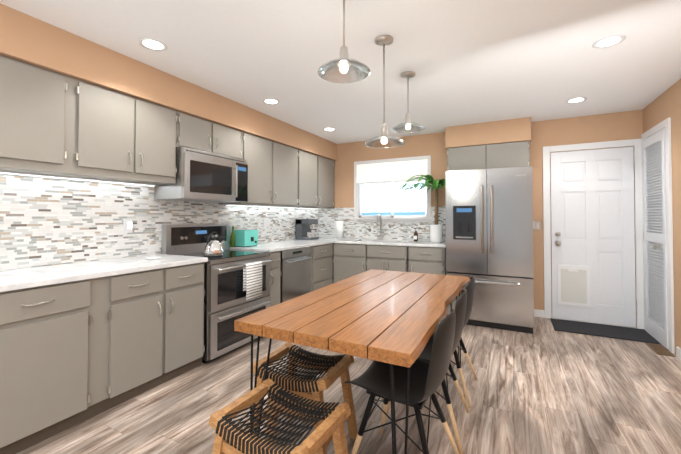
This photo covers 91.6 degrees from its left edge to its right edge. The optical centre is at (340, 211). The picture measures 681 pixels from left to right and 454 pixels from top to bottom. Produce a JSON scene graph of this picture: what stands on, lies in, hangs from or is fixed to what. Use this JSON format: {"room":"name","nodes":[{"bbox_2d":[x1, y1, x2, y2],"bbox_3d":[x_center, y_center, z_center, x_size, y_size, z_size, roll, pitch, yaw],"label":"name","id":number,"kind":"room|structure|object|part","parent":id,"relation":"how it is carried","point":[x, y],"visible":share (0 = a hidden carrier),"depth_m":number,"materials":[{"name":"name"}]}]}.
{"room":"kitchen","nodes":[
{"label":"kitchen","id":0,"kind":"room"},
{"bbox_2d":[0,0,680,143],"bbox_3d":[-0.002,-1.230,1.760,4.490,0.100,6.870,0,-1,27],"label":"ceiling","id":1,"kind":"structure","parent":0,"point":[473,61],"depth_m":2.44,"materials":[{"name":"white paint"}]},
{"bbox_2d":[138,38,166,50],"bbox_3d":[-1.315,-1.168,2.323,0.180,0.006,0.180,0,-1,27],"label":"recessed light","id":2,"kind":"object","parent":1,"relation":"in","point":[152,44],"visible":1,"depth_m":2.32,"materials":[{"name":"white paint"}]},
{"bbox_2d":[0,3,336,160],"bbox_3d":[-1.731,-1.028,2.648,0.360,0.275,6.630,0,-1,27],"label":"soffit","id":3,"kind":"structure","parent":1,"relation":"attached to","point":[28,39],"depth_m":2.51,"materials":[{"name":"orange paint"}]},
{"bbox_2d":[263,98,279,104],"bbox_3d":[-0.724,-1.149,3.470,0.180,0.006,0.180,0,-1,27],"label":"recessed light","id":4,"kind":"object","parent":1,"relation":"in","point":[271,101],"visible":1,"depth_m":3.47,"materials":[{"name":"white paint"}]},
{"bbox_2d":[323,128,335,130],"bbox_3d":[-0.154,-1.131,4.577,0.180,0.006,0.180,0,-1,27],"label":"recessed light","id":5,"kind":"object","parent":1,"relation":"in","point":[329,129],"visible":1,"depth_m":4.58,"materials":[{"name":"white paint"}]},
{"bbox_2d":[318,0,369,82],"bbox_3d":[0.018,-0.951,1.729,0.274,0.458,0.274,0,-1,27],"label":"pendant light","id":6,"kind":"object","parent":1,"relation":"hanging from","point":[344,62],"visible":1,"depth_m":1.73,"materials":[{"name":"silver metal"}]},
{"bbox_2d":[364,35,404,147],"bbox_3d":[0.297,-0.815,2.258,0.274,0.714,0.274,0,-1,27],"label":"pendant light","id":7,"kind":"object","parent":1,"relation":"hanging from","point":[384,137],"visible":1,"depth_m":2.25,"materials":[{"name":"silver metal"}]},
{"bbox_2d":[392,71,424,132],"bbox_3d":[0.572,-0.929,2.804,0.274,0.468,0.274,0,-1,27],"label":"pendant light","id":8,"kind":"object","parent":1,"relation":"hanging from","point":[407,123],"visible":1,"depth_m":2.80,"materials":[{"name":"silver metal"}]},
{"bbox_2d":[566,97,586,102],"bbox_3d":[2.440,-1.149,3.433,0.180,0.006,0.180,0,-1,27],"label":"recessed light","id":9,"kind":"object","parent":1,"relation":"in","point":[577,100],"visible":1,"depth_m":3.43,"materials":[{"name":"white paint"}]},
{"bbox_2d":[592,35,625,48],"bbox_3d":[1.849,-1.168,2.286,0.180,0.006,0.180,0,-1,27],"label":"recessed light","id":10,"kind":"object","parent":1,"relation":"in","point":[608,41],"visible":1,"depth_m":2.28,"materials":[{"name":"white paint"}]},
{"bbox_2d":[16,317,680,453],"bbox_3d":[-0.002,1.334,1.719,4.490,0.100,6.870,0,-1,27],"label":"floor","id":11,"kind":"structure","parent":0,"point":[545,387],"depth_m":2.21,"materials":[{"name":"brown wood"}]},
{"bbox_2d":[0,277,103,453],"bbox_3d":[-1.920,0.851,1.964,0.616,0.874,0.594,0,-1,27],"label":"base cabinet","id":12,"kind":"object","parent":11,"relation":"on","point":[73,353],"depth_m":1.86,"materials":[{"name":"beige paint"}]},
{"bbox_2d":[104,262,204,410],"bbox_3d":[-1.599,0.861,2.587,0.616,0.874,0.807,0,-1,27],"label":"base cabinet","id":13,"kind":"object","parent":11,"relation":"on","point":[154,319],"depth_m":2.38,"materials":[{"name":"beige paint"}]},
{"bbox_2d":[162,223,270,363],"bbox_3d":[-1.176,0.717,3.281,0.717,1.185,0.782,0,-1,27],"label":"range","id":14,"kind":"object","parent":11,"relation":"on","point":[236,284],"visible":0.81,"depth_m":3.10,"materials":[{"name":"silver metal"}]},
{"bbox_2d":[204,232,224,256],"bbox_3d":[-1.165,0.302,3.091,0.180,0.227,0.215,0,-1,27],"label":"kettle","id":15,"kind":"object","parent":14,"relation":"on","point":[213,247],"visible":1,"depth_m":3.02,"materials":[{"name":"silver metal"}]},
{"bbox_3d":[-0.843,0.664,3.193,0.044,0.348,0.226,0,-1,27],"label":"towel oven handle","id":16,"kind":"part","parent":14,"relation":"part of","materials":[{"name":"white fabric"}]},
{"bbox_2d":[0,214,445,291],"bbox_3d":[-0.658,0.650,2.684,2.204,1.299,5.527,0,-1,27],"label":"countertop","id":17,"kind":"structure","parent":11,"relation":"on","point":[353,256],"depth_m":4.13,"materials":[{"name":"white stone"}]},
{"bbox_2d":[146,257,161,259],"bbox_3d":[-1.522,0.383,2.703,0.120,0.012,0.120,0,-1,27],"label":"dish","id":18,"kind":"object","parent":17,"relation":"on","point":[151,258],"visible":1,"depth_m":2.67,"materials":[{"name":"white ceramic"}]},
{"bbox_2d":[230,226,234,246],"bbox_3d":[-1.231,0.286,3.794,0.054,0.240,0.054,0,-1,27],"label":"oil bottle","id":19,"kind":"object","parent":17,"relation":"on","point":[232,240],"visible":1,"depth_m":3.78,"materials":[{"name":"green glass"}]},
{"bbox_2d":[234,229,257,246],"bbox_3d":[-1.113,0.312,3.897,0.205,0.192,0.225,0,-1,27],"label":"toaster","id":20,"kind":"object","parent":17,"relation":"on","point":[246,238],"visible":0.92,"depth_m":3.81,"materials":[{"name":"teal plastic"}]},
{"bbox_2d":[296,218,318,239],"bbox_3d":[-0.481,0.264,5.043,0.302,0.325,0.270,0,-1,27],"label":"coffee machine","id":21,"kind":"object","parent":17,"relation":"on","point":[303,228],"visible":1,"depth_m":4.97,"materials":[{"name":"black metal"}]},
{"bbox_2d":[335,219,343,238],"bbox_3d":[-0.016,0.273,5.259,0.150,0.315,0.150,0,-1,27],"label":"paper towel holder","id":22,"kind":"object","parent":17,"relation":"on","point":[339,229],"visible":1,"depth_m":5.20,"materials":[{"name":"white paper"}]},
{"bbox_2d":[413,228,417,240],"bbox_3d":[1.059,0.327,4.659,0.062,0.187,0.062,0,-1,27],"label":"soap bottle","id":23,"kind":"object","parent":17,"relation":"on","point":[415,236],"visible":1,"depth_m":4.63,"materials":[{"name":"black plastic"}]},
{"bbox_2d":[396,175,445,242],"bbox_3d":[1.091,-0.034,4.394,0.686,0.901,0.850,0,-1,27],"label":"potted plant","id":24,"kind":"object","parent":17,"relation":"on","point":[436,232],"visible":0.92,"depth_m":4.42,"materials":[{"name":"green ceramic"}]},
{"bbox_2d":[268,251,280,306],"bbox_3d":[-0.991,0.881,3.769,0.616,0.874,0.233,0,-1,27],"label":"base cabinet","id":25,"kind":"object","parent":11,"relation":"on","point":[275,257],"depth_m":3.63,"materials":[{"name":"beige paint"}]},
{"bbox_2d":[208,378,350,453],"bbox_3d":[-0.240,1.042,1.348,0.493,0.479,0.426,0,-1,27],"label":"stool","id":26,"kind":"object","parent":11,"relation":"on","point":[327,419],"visible":1,"depth_m":1.32,"materials":[{"name":"brown wood"}]},
{"bbox_2d":[280,247,311,302],"bbox_3d":[-0.763,0.888,4.137,0.650,0.872,0.596,0,-1,27],"label":"dishwasher","id":27,"kind":"object","parent":11,"relation":"on","point":[295,270],"visible":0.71,"depth_m":3.96,"materials":[{"name":"silver metal"}]},
{"bbox_2d":[248,342,357,453],"bbox_3d":[-0.202,1.050,1.826,0.493,0.479,0.426,0,-1,27],"label":"stool","id":28,"kind":"object","parent":11,"relation":"on","point":[335,367],"visible":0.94,"depth_m":1.79,"materials":[{"name":"brown wood"}]},
{"bbox_2d":[310,243,332,291],"bbox_3d":[-0.513,0.896,4.696,0.616,0.874,0.593,0,-1,27],"label":"base cabinet","id":29,"kind":"object","parent":11,"relation":"on","point":[322,259],"depth_m":4.52,"materials":[{"name":"beige paint"}]},
{"bbox_2d":[234,269,469,453],"bbox_3d":[0.280,0.911,2.148,0.875,0.763,1.740,0,-1,27],"label":"table","id":30,"kind":"object","parent":11,"relation":"on","point":[391,318],"visible":0.92,"depth_m":1.63,"materials":[{"name":"brown wood"}]},
{"bbox_2d":[344,309,458,453],"bbox_3d":[0.320,0.872,1.641,0.487,0.830,0.475,0,-1,27],"label":"shell chair","id":31,"kind":"object","parent":11,"relation":"on","point":[426,379],"visible":0.88,"depth_m":1.56,"materials":[{"name":"black plastic"}]},
{"bbox_2d":[379,289,468,453],"bbox_3d":[0.525,0.878,2.038,0.481,0.830,0.468,0,-1,27],"label":"shell chair","id":32,"kind":"object","parent":11,"relation":"on","point":[460,312],"visible":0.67,"depth_m":1.87,"materials":[{"name":"black plastic"}]},
{"bbox_2d":[434,276,477,407],"bbox_3d":[0.754,0.885,2.483,0.475,0.830,0.467,0,-1,27],"label":"shell chair","id":33,"kind":"object","parent":11,"relation":"on","point":[470,286],"visible":0.31,"depth_m":2.30,"materials":[{"name":"black plastic"}]},
{"bbox_2d":[445,166,533,333],"bbox_3d":[1.813,0.422,4.048,0.904,1.800,0.814,0,-1,27],"label":"refrigerator","id":34,"kind":"object","parent":11,"relation":"on","point":[489,230],"visible":0.94,"depth_m":3.71,"materials":[{"name":"silver metal"}]},
{"bbox_2d":[550,318,661,344],"bbox_3d":[2.867,1.310,3.659,0.895,0.012,0.465,0,-1,27],"label":"doormat","id":35,"kind":"object","parent":11,"relation":"on","point":[619,332],"visible":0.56,"depth_m":3.63,"materials":[{"name":"black rubber"}]},
{"bbox_2d":[646,343,675,356],"bbox_3d":[3.016,1.303,3.130,0.125,0.008,0.300,0,-1,27],"label":"floor vent","id":36,"kind":"object","parent":11,"relation":"in","point":[658,349],"visible":0.98,"depth_m":3.11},
{"bbox_2d":[445,117,530,148],"bbox_3d":[1.918,-0.998,4.351,1.000,0.280,0.260,0,-1,27],"label":"soffit","id":37,"kind":"structure","parent":0,"point":[504,131],"depth_m":4.22,"materials":[{"name":"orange paint"}]},
{"bbox_2d":[335,110,642,327],"bbox_3d":[1.543,0.101,4.740,4.250,2.465,0.120,0,-1,27],"label":"wall","id":38,"kind":"structure","parent":0,"point":[625,125],"depth_m":4.19,"materials":[{"name":"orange paint"}]},
{"bbox_2d":[353,155,431,221],"bbox_3d":[0.780,-0.323,5.100,1.240,0.965,0.150,0,-1,27],"label":"window","id":39,"kind":"structure","parent":38,"relation":"in","point":[393,170],"depth_m":5.08,"materials":[{"name":"white paint"}]},
{"bbox_2d":[356,156,426,183],"bbox_3d":[0.759,-0.616,5.065,1.124,0.350,0.032,0,-1,27],"label":"shade","id":40,"kind":"object","parent":39,"relation":"attached to","point":[395,169],"depth_m":5.06,"materials":[{"name":"white fabric"}]},
{"bbox_2d":[447,141,529,170],"bbox_3d":[1.918,-0.680,4.346,0.970,0.353,0.254,0,-1,27],"label":"upper cabinet","id":41,"kind":"object","parent":38,"relation":"attached to","point":[504,155],"visible":0.85,"depth_m":4.22,"materials":[{"name":"beige paint"}]},
{"bbox_2d":[533,220,540,229],"bbox_3d":[2.466,0.174,4.189,0.115,0.120,0.010,0,-1,27],"label":"switch plate","id":42,"kind":"object","parent":38,"relation":"attached to","point":[536,224],"visible":0.62,"depth_m":4.18,"materials":[{"name":"white plastic"}]},
{"bbox_2d":[550,147,636,327],"bbox_3d":[2.956,0.288,3.890,0.807,2.038,0.090,0,-1,27],"label":"exterior door","id":43,"kind":"structure","parent":38,"relation":"in","point":[593,236],"depth_m":3.90,"materials":[{"name":"white paint"}]},
{"bbox_2d":[543,117,674,353],"bbox_3d":[2.805,0.225,3.605,0.967,2.180,0.737,0,-1,27],"label":"door frame","id":44,"kind":"structure","parent":38,"relation":"attached to","point":[635,143],"depth_m":3.72,"materials":[{"name":"white paint"}]},
{"bbox_2d":[643,79,680,353],"bbox_3d":[2.792,0.062,2.393,0.120,2.465,3.150,0,-1,27],"label":"wall","id":45,"kind":"structure","parent":0,"point":[666,104],"depth_m":3.01,"materials":[{"name":"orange paint"}]},
{"bbox_2d":[642,128,668,348],"bbox_3d":[3.195,0.256,3.404,0.090,2.088,0.582,0,-1,27],"label":"louvered closet door","id":46,"kind":"structure","parent":45,"relation":"in","point":[655,238],"depth_m":3.37,"materials":[{"name":"white paint"}]},
{"bbox_2d":[676,346,680,359],"bbox_3d":[2.519,1.244,1.995,0.017,0.090,2.225,0,-1,27],"label":"baseboard","id":47,"kind":"structure","parent":45,"relation":"attached to","point":[678,350],"depth_m":2.94,"materials":[{"name":"white paint"}]},
{"bbox_3d":[-1.944,0.068,2.740,0.120,2.465,6.870,0,-1,27],"label":"wall","id":48,"kind":"structure","parent":0,"visible":0},
{"bbox_2d":[0,55,75,177],"bbox_3d":[-2.147,-0.581,1.853,0.324,0.643,0.950,0,-1,27],"label":"upper cabinet","id":49,"kind":"object","parent":48,"relation":"attached to","point":[54,125],"depth_m":2.05,"materials":[{"name":"beige paint"}]},
{"bbox_2d":[60,79,179,185],"bbox_3d":[-1.750,-0.568,2.624,0.324,0.643,0.785,0,-1,27],"label":"upper cabinet","id":50,"kind":"object","parent":48,"relation":"attached to","point":[121,138],"depth_m":2.50,"materials":[{"name":"beige paint"}]},
{"bbox_2d":[0,173,319,270],"bbox_3d":[-1.887,0.070,2.710,0.008,0.660,6.630,0,-1,27],"label":"tile backsplash","id":51,"kind":"structure","parent":48,"relation":"attached to","point":[46,221],"depth_m":2.61,"materials":[{"name":"tile"}]},
{"bbox_2d":[180,112,243,159],"bbox_3d":[-1.389,-0.720,3.327,0.324,0.316,0.788,0,-1,27],"label":"upper cabinet","id":52,"kind":"object","parent":48,"relation":"attached to","point":[195,133],"depth_m":3.22,"materials":[{"name":"beige paint"}]},
{"bbox_2d":[154,146,247,202],"bbox_3d":[-1.330,-0.332,3.291,0.456,0.453,0.782,0,-1,27],"label":"microwave","id":53,"kind":"object","parent":52,"relation":"attached to","point":[203,176],"visible":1,"depth_m":3.08,"materials":[{"name":"silver metal"}]},
{"bbox_2d":[221,132,299,206],"bbox_3d":[-0.966,-0.471,4.144,0.324,0.788,1.054,0,-1,27],"label":"upper cabinet","id":54,"kind":"object","parent":48,"relation":"attached to","point":[273,167],"depth_m":4.06,"materials":[{"name":"beige paint"}]},
{"bbox_2d":[300,150,334,208],"bbox_3d":[-0.476,-0.455,5.097,0.324,0.788,1.090,0,-1,27],"label":"upper cabinet","id":55,"kind":"object","parent":48,"relation":"attached to","point":[317,173],"depth_m":4.97,"materials":[{"name":"beige paint"}]},
{"bbox_2d":[320,206,445,240],"bbox_3d":[0.622,0.110,5.142,2.185,0.660,0.008,0,-1,27],"label":"tile backsplash","id":56,"kind":"structure","parent":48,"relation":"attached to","point":[351,229],"depth_m":5.19,"materials":[{"name":"tile"}]},
{"label":"outside","id":57,"kind":"structure","parent":0,"visible":0},
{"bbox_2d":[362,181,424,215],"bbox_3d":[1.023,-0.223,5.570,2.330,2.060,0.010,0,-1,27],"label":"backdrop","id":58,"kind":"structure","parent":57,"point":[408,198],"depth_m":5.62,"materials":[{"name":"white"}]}
]}

